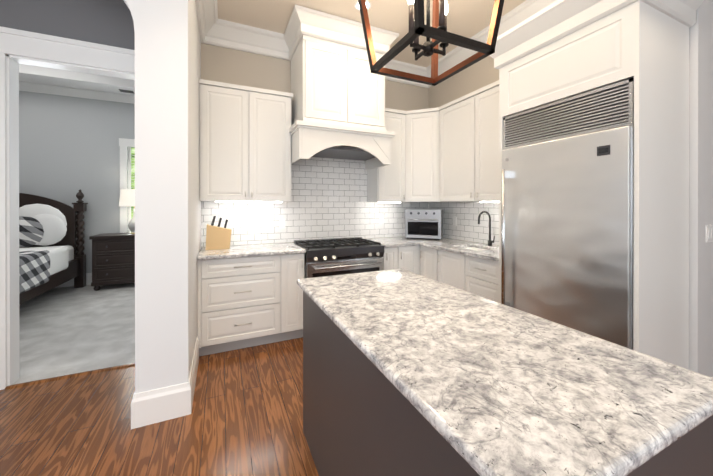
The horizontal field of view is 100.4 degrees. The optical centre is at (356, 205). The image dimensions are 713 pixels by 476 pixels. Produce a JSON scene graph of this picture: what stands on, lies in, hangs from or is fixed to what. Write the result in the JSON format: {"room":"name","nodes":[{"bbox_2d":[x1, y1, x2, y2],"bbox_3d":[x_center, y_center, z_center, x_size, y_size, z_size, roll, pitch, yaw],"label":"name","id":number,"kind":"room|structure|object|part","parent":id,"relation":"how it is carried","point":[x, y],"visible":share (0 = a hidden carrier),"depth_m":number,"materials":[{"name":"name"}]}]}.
{"room":"kitchen","nodes":[
{"label":"kitchen","id":0,"kind":"room"},
{"bbox_2d":[0,0,134,49],"bbox_3d":[-4.354,-0.296,1.598,5.605,3.400,0.120,0,0,-24],"label":"wall","id":1,"kind":"structure","parent":0,"point":[108,22],"depth_m":2.46,"materials":[{"name":"grey paint"}]},
{"bbox_2d":[0,26,134,389],"bbox_3d":[-2.326,0.025,2.497,1.120,2.755,0.160,0,0,-24],"label":"door frame","id":2,"kind":"structure","parent":1,"relation":"attached to","point":[17,47],"depth_m":2.33,"materials":[{"name":"white wood"}]},
{"bbox_2d":[19,91,134,272],"bbox_3d":[-5.815,-0.302,4.817,5.605,3.400,0.150,0,0,-24],"label":"wall","id":3,"kind":"structure","parent":0,"point":[69,147],"depth_m":5.17,"materials":[{"name":"grey paint"}]},
{"bbox_2d":[55,273,91,287],"bbox_3d":[-5.780,1.293,4.744,5.605,0.210,0.018,0,0,-24],"label":"baseboard","id":4,"kind":"structure","parent":3,"relation":"attached to","point":[71,281],"depth_m":5.13,"materials":[{"name":"white wood"}]},
{"bbox_2d":[19,81,134,103],"bbox_3d":[-5.759,-1.942,4.691,5.605,0.120,0.120,0,0,-24],"label":"crown molding","id":5,"kind":"structure","parent":3,"relation":"attached to","point":[67,91],"depth_m":5.06,"materials":[{"name":"white wood"}]},
{"bbox_2d":[119,138,134,232],"bbox_3d":[-3.819,-0.269,5.652,1.150,1.910,0.120,0,0,-24],"label":"window frame","id":6,"kind":"structure","parent":3,"relation":"in","point":[125,211],"depth_m":5.43,"materials":[{"name":"white wood"}]},
{"bbox_2d":[131,148,134,218],"bbox_3d":[-3.858,-0.269,5.739,0.870,1.630,0.010,0,0,-24],"label":"window","id":7,"kind":"structure","parent":3,"relation":"in","point":[132,169],"depth_m":5.58,"materials":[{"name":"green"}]},
{"bbox_2d":[123,0,134,31],"bbox_3d":[-2.711,-0.295,1.367,2.805,3.400,0.140,0,0,-24],"label":"wall","id":8,"kind":"structure","parent":0,"point":[130,4],"depth_m":1.88,"materials":[{"name":"white paint"}]},
{"bbox_2d":[0,337,318,475],"bbox_3d":[-0.992,1.431,0.723,13.000,0.050,12.200,0,0,-24],"label":"floor","id":9,"kind":"structure","parent":0,"point":[244,417],"depth_m":1.89,"materials":[{"name":"brown wood"}]},
{"bbox_2d":[5,363,134,389],"bbox_3d":[-2.304,1.396,2.450,0.840,0.012,0.040,0,0,-24],"label":"threshold strip","id":10,"kind":"object","parent":9,"relation":"on","point":[68,376],"visible":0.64,"depth_m":2.42,"materials":[{"name":"brown wood"}]},
{"bbox_2d":[12,283,134,384],"bbox_3d":[-5.605,1.424,3.148,6.605,0.054,3.970,0,0,-24],"label":"floor carpet","id":11,"kind":"object","parent":9,"relation":"on","point":[63,331],"depth_m":3.29,"materials":[{"name":"grey carpet"}]},
{"bbox_2d":[19,189,87,304],"bbox_3d":[-5.211,0.562,3.731,2.165,1.675,2.230,0,0,-24],"label":"bed","id":12,"kind":"object","parent":11,"relation":"on","point":[50,258],"visible":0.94,"depth_m":4.58,"materials":[{"name":"brown wood"}]},
{"bbox_2d":[19,250,49,293],"bbox_3d":[-4.964,0.821,3.223,2.135,0.440,0.900,0,0,-24],"label":"blanket","id":13,"kind":"object","parent":12,"relation":"on","point":[34,266],"depth_m":3.70,"materials":[{"name":"multicoloured fabric"}]},
{"bbox_2d":[19,246,68,274],"bbox_3d":[-5.138,0.802,3.600,2.090,0.355,1.270,0,0,-24],"label":"duvet","id":14,"kind":"object","parent":12,"relation":"on","point":[38,260],"depth_m":3.96,"materials":[{"name":"white fabric"}]},
{"bbox_3d":[-5.201,0.880,3.704,1.920,0.440,1.990,0,0,-24],"label":"mattress","id":15,"kind":"part","parent":12,"relation":"part of","materials":[{"name":"white fabric"}]},
{"bbox_2d":[89,233,134,290],"bbox_3d":[-4.026,0.944,5.190,0.840,0.895,0.555,0,0,-24],"label":"nightstand","id":16,"kind":"object","parent":11,"relation":"on","point":[113,258],"visible":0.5,"depth_m":4.92,"materials":[{"name":"brown wood"}]},
{"bbox_2d":[119,189,134,233],"bbox_3d":[-3.932,0.109,5.261,0.430,0.774,0.430,0,0,-24],"label":"table lamp","id":17,"kind":"object","parent":16,"relation":"on","point":[127,197],"visible":0.56,"depth_m":5.08,"materials":[{"name":"white metal"}]},
{"bbox_3d":[-3.932,-0.133,5.260,0.430,0.290,0.430,0,0,-24],"label":"lamp shade","id":18,"kind":"part","parent":17,"relation":"part of","materials":[{"name":"white fabric"}]},
{"bbox_2d":[197,256,280,355],"bbox_3d":[-1.234,0.946,3.131,0.744,0.910,0.608,0,0,-24],"label":"base cabinet","id":19,"kind":"object","parent":9,"relation":"on","point":[239,300],"depth_m":2.85,"materials":[{"name":"white wood"}]},
{"bbox_2d":[197,244,304,259],"bbox_3d":[-1.110,0.474,3.168,1.001,0.035,0.654,0,0,-24],"label":"countertop","id":20,"kind":"structure","parent":19,"relation":"on","point":[234,251],"depth_m":3.00,"materials":[{"name":"white stone"}]},
{"bbox_2d":[205,216,230,249],"bbox_3d":[-1.452,0.281,3.131,0.246,0.348,0.110,0,0,-24],"label":"knife block","id":21,"kind":"object","parent":20,"relation":"on","point":[218,237],"visible":1,"depth_m":3.08,"materials":[{"name":"brown wood"}]},
{"bbox_2d":[281,252,304,340],"bbox_3d":[-0.780,0.946,3.337,0.252,0.910,0.608,0,0,-24],"label":"base cabinet","id":22,"kind":"object","parent":9,"relation":"on","point":[292,267],"depth_m":3.06,"materials":[{"name":"white wood"}]},
{"bbox_2d":[293,237,383,278],"bbox_3d":[-0.216,0.903,3.536,0.916,0.955,0.697,0,0,-24],"label":"range","id":23,"kind":"object","parent":9,"relation":"on","point":[334,256],"visible":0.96,"depth_m":3.29,"materials":[{"name":"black metal"}]},
{"bbox_2d":[363,240,488,298],"bbox_3d":[0.952,0.946,3.465,1.128,0.910,1.808,0,0,-24],"label":"base cabinet","id":24,"kind":"object","parent":9,"relation":"on","point":[472,278],"depth_m":3.29,"materials":[{"name":"white wood"}]},
{"bbox_2d":[371,237,484,263],"bbox_3d":[0.956,0.473,3.469,1.149,0.035,1.814,0,0,-24],"label":"countertop","id":25,"kind":"structure","parent":24,"relation":"on","point":[451,251],"depth_m":3.50,"materials":[{"name":"white stone"}]},
{"bbox_2d":[405,209,442,239],"bbox_3d":[0.938,0.253,4.111,0.470,0.400,0.403,0,0,21],"label":"toaster oven","id":26,"kind":"object","parent":25,"relation":"on","point":[423,223],"visible":1,"depth_m":3.96,"materials":[{"name":"silver metal"}]},
{"bbox_2d":[478,211,494,245],"bbox_3d":[1.447,0.258,3.309,0.205,0.396,0.090,0,0,-24],"label":"faucet","id":27,"kind":"object","parent":25,"relation":"on","point":[490,241],"depth_m":3.34,"materials":[{"name":"black metal"}]},
{"bbox_2d":[367,85,488,202],"bbox_3d":[0.993,-0.653,3.480,1.038,1.215,1.808,0,0,-24],"label":"cabinet","id":28,"kind":"object","parent":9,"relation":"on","point":[441,154],"depth_m":3.79,"materials":[{"name":"white wood"}]},
{"bbox_2d":[303,292,712,475],"bbox_3d":[0.300,0.950,1.310,0.710,0.909,1.498,0,0,-24],"label":"kitchen island","id":29,"kind":"object","parent":9,"relation":"on","point":[354,424],"depth_m":1.06,"materials":[{"name":"grey paint"}]},
{"bbox_2d":[297,268,712,475],"bbox_3d":[0.301,0.477,1.308,0.780,0.034,1.560,0,0,-24],"label":"island countertop","id":30,"kind":"structure","parent":29,"relation":"on","point":[509,391],"depth_m":0.78,"materials":[{"name":"white stone"}]},
{"bbox_2d":[501,78,633,349],"bbox_3d":[1.695,0.318,2.277,0.739,2.150,0.890,0,0,-24],"label":"fridge","id":31,"kind":"object","parent":9,"relation":"on","point":[567,215],"visible":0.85,"depth_m":2.04,"materials":[{"name":"grey metal"}]},
{"bbox_3d":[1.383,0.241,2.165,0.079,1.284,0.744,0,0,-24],"label":"handle","id":32,"kind":"part","parent":31,"relation":"part of","materials":[{"name":"silver metal"}]},
{"bbox_2d":[477,0,703,369],"bbox_3d":[1.693,-0.005,2.278,0.758,2.816,1.178,0,0,-24],"label":"tall cabinet","id":33,"kind":"object","parent":9,"relation":"on","point":[568,48],"depth_m":1.91,"materials":[{"name":"white wood"}]},
{"bbox_2d":[135,0,200,393],"bbox_3d":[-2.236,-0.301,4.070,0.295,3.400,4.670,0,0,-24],"label":"wall pillar","id":34,"kind":"structure","parent":0,"point":[167,179],"depth_m":1.95,"materials":[{"name":"white paint"}]},
{"bbox_2d":[131,337,712,428],"bbox_3d":[1.617,1.296,2.942,6.413,0.210,2.336,0,0,-24],"label":"baseboard","id":35,"kind":"structure","parent":34,"relation":"attached to","point":[149,407],"depth_m":1.94,"materials":[{"name":"white wood"}]},
{"bbox_2d":[19,0,525,94],"bbox_3d":[-0.992,-2.234,0.715,13.000,0.480,12.200,0,0,-24],"label":"ceiling","id":36,"kind":"structure","parent":0,"point":[468,18],"depth_m":3.18,"materials":[{"name":"beige paint"}]},
{"bbox_2d":[109,86,134,93],"bbox_3d":[-4.048,-1.996,5.160,0.350,0.013,0.220,0,0,-24],"label":"ceiling vent","id":37,"kind":"object","parent":36,"relation":"in","point":[122,90],"visible":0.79,"depth_m":5.14,"materials":[{"name":"white metal"}]},
{"bbox_2d":[195,0,218,39],"bbox_3d":[-1.303,-1.890,2.575,0.170,0.215,1.182,0,0,-24],"label":"crown molding","id":38,"kind":"structure","parent":36,"relation":"attached to","point":[214,30],"depth_m":2.99,"materials":[{"name":"white wood"}]},
{"bbox_2d":[354,0,370,10],"bbox_3d":[0.063,-1.994,2.963,0.170,0.007,0.170,0,0,-24],"label":"recessed light","id":39,"kind":"object","parent":36,"relation":"in","point":[356,4],"visible":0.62,"depth_m":2.96,"materials":[{"name":"white"}]},
{"bbox_2d":[358,0,503,85],"bbox_3d":[0.314,-1.308,1.299,0.529,1.370,0.529,0,0,-24],"label":"pendant lantern","id":40,"kind":"object","parent":36,"relation":"hanging from","point":[437,32],"visible":1,"depth_m":1.27,"materials":[{"name":"brown metal"}]},
{"bbox_2d":[201,43,427,247],"bbox_3d":[-0.245,-0.301,4.007,3.280,3.400,0.150,0,0,-24],"label":"wall","id":41,"kind":"structure","parent":0,"point":[228,65],"depth_m":3.52,"materials":[{"name":"beige paint"}]},
{"bbox_2d":[199,79,292,202],"bbox_3d":[-1.204,-0.652,3.294,0.936,1.215,0.330,0,0,-24],"label":"upper cabinet","id":42,"kind":"object","parent":41,"relation":"attached to","point":[255,143],"depth_m":3.13,"materials":[{"name":"white wood"}]},
{"bbox_2d":[216,201,498,202],"bbox_3d":[0.069,-0.038,2.953,2.680,0.011,1.530,0,0,-24],"label":"under-cabinet light","id":43,"kind":"object","parent":42,"relation":"attached to","point":[216,201],"depth_m":3.33,"materials":[{"name":"white"}]},
{"bbox_2d":[293,124,324,162],"bbox_3d":[-0.611,-0.653,3.386,0.240,0.335,0.654,0,0,-24],"label":"range hood","id":44,"kind":"object","parent":41,"relation":"attached to","point":[308,139],"depth_m":3.10,"materials":[{"name":"white wood"}]},
{"bbox_2d":[201,146,427,246],"bbox_3d":[-0.306,-0.224,3.895,3.072,1.353,0.004,0,0,-24],"label":"backsplash","id":45,"kind":"structure","parent":41,"relation":"attached to","point":[329,197],"depth_m":3.81,"materials":[{"name":"tile"}]},
{"bbox_2d":[279,219,284,227],"bbox_3d":[-0.902,0.220,3.618,0.072,0.116,0.009,0,0,-24],"label":"electrical outlet plate","id":46,"kind":"object","parent":45,"relation":"attached to","point":[281,223],"visible":1,"depth_m":3.61,"materials":[{"name":"white plastic"}]},
{"bbox_2d":[379,216,383,223],"bbox_3d":[0.354,0.199,4.189,0.072,0.116,0.009,0,0,-24],"label":"electrical outlet plate","id":47,"kind":"object","parent":45,"relation":"attached to","point":[381,219],"visible":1,"depth_m":4.18,"materials":[{"name":"white plastic"}]},
{"bbox_2d":[200,19,431,87],"bbox_3d":[-0.269,-1.893,3.817,3.080,0.215,0.170,0,0,-24],"label":"crown molding","id":48,"kind":"structure","parent":41,"relation":"attached to","point":[232,35],"depth_m":3.43,"materials":[{"name":"white wood"}]},
{"bbox_2d":[284,4,398,131],"bbox_3d":[-0.208,-1.430,3.526,1.210,1.130,0.728,0,0,-24],"label":"upper cabinet","id":49,"kind":"object","parent":41,"relation":"attached to","point":[333,84],"depth_m":3.26,"materials":[{"name":"white wood"}]},
{"bbox_2d":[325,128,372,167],"bbox_3d":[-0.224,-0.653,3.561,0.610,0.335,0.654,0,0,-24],"label":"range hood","id":50,"kind":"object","parent":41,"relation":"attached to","point":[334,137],"depth_m":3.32,"materials":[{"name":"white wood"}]},
{"bbox_2d":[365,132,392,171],"bbox_3d":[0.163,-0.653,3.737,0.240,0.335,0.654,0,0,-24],"label":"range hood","id":51,"kind":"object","parent":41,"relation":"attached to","point":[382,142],"depth_m":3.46,"materials":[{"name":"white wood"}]},
{"bbox_2d":[428,0,710,376],"bbox_3d":[1.771,-0.299,3.292,0.200,3.400,2.818,0,0,-24],"label":"wall","id":52,"kind":"structure","parent":0,"point":[477,75],"depth_m":2.00,"materials":[{"name":"beige paint"}]},
{"bbox_2d":[428,202,498,244],"bbox_3d":[1.473,-0.024,3.703,0.004,0.953,1.814,0,0,-24],"label":"backsplash","id":53,"kind":"structure","parent":52,"relation":"attached to","point":[468,227],"depth_m":3.78,"materials":[{"name":"tile"}]},
{"bbox_2d":[453,217,456,225],"bbox_3d":[1.325,0.209,4.013,0.009,0.116,0.072,0,0,-24],"label":"electrical outlet plate","id":54,"kind":"object","parent":53,"relation":"attached to","point":[454,220],"visible":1,"depth_m":4.00,"materials":[{"name":"white plastic"}]},
{"bbox_2d":[427,0,556,77],"bbox_3d":[1.642,-1.892,3.127,0.170,0.215,2.610,0,0,-24],"label":"crown molding","id":55,"kind":"structure","parent":52,"relation":"attached to","point":[528,8],"depth_m":3.24,"materials":[{"name":"white wood"}]},
{"bbox_2d":[710,0,712,376],"bbox_3d":[3.702,-0.298,2.693,2.820,3.400,0.130,0,0,-24],"label":"wall","id":56,"kind":"structure","parent":0,"point":[711,300],"depth_m":2.06,"materials":[{"name":"white paint"}]},
{"bbox_2d":[706,225,712,242],"bbox_3d":[2.428,0.193,2.039,0.115,0.116,0.009,0,0,-24],"label":"switch plate","id":57,"kind":"object","parent":56,"relation":"attached to","point":[709,233],"visible":1,"depth_m":2.02,"materials":[{"name":"white plastic"}]}
]}

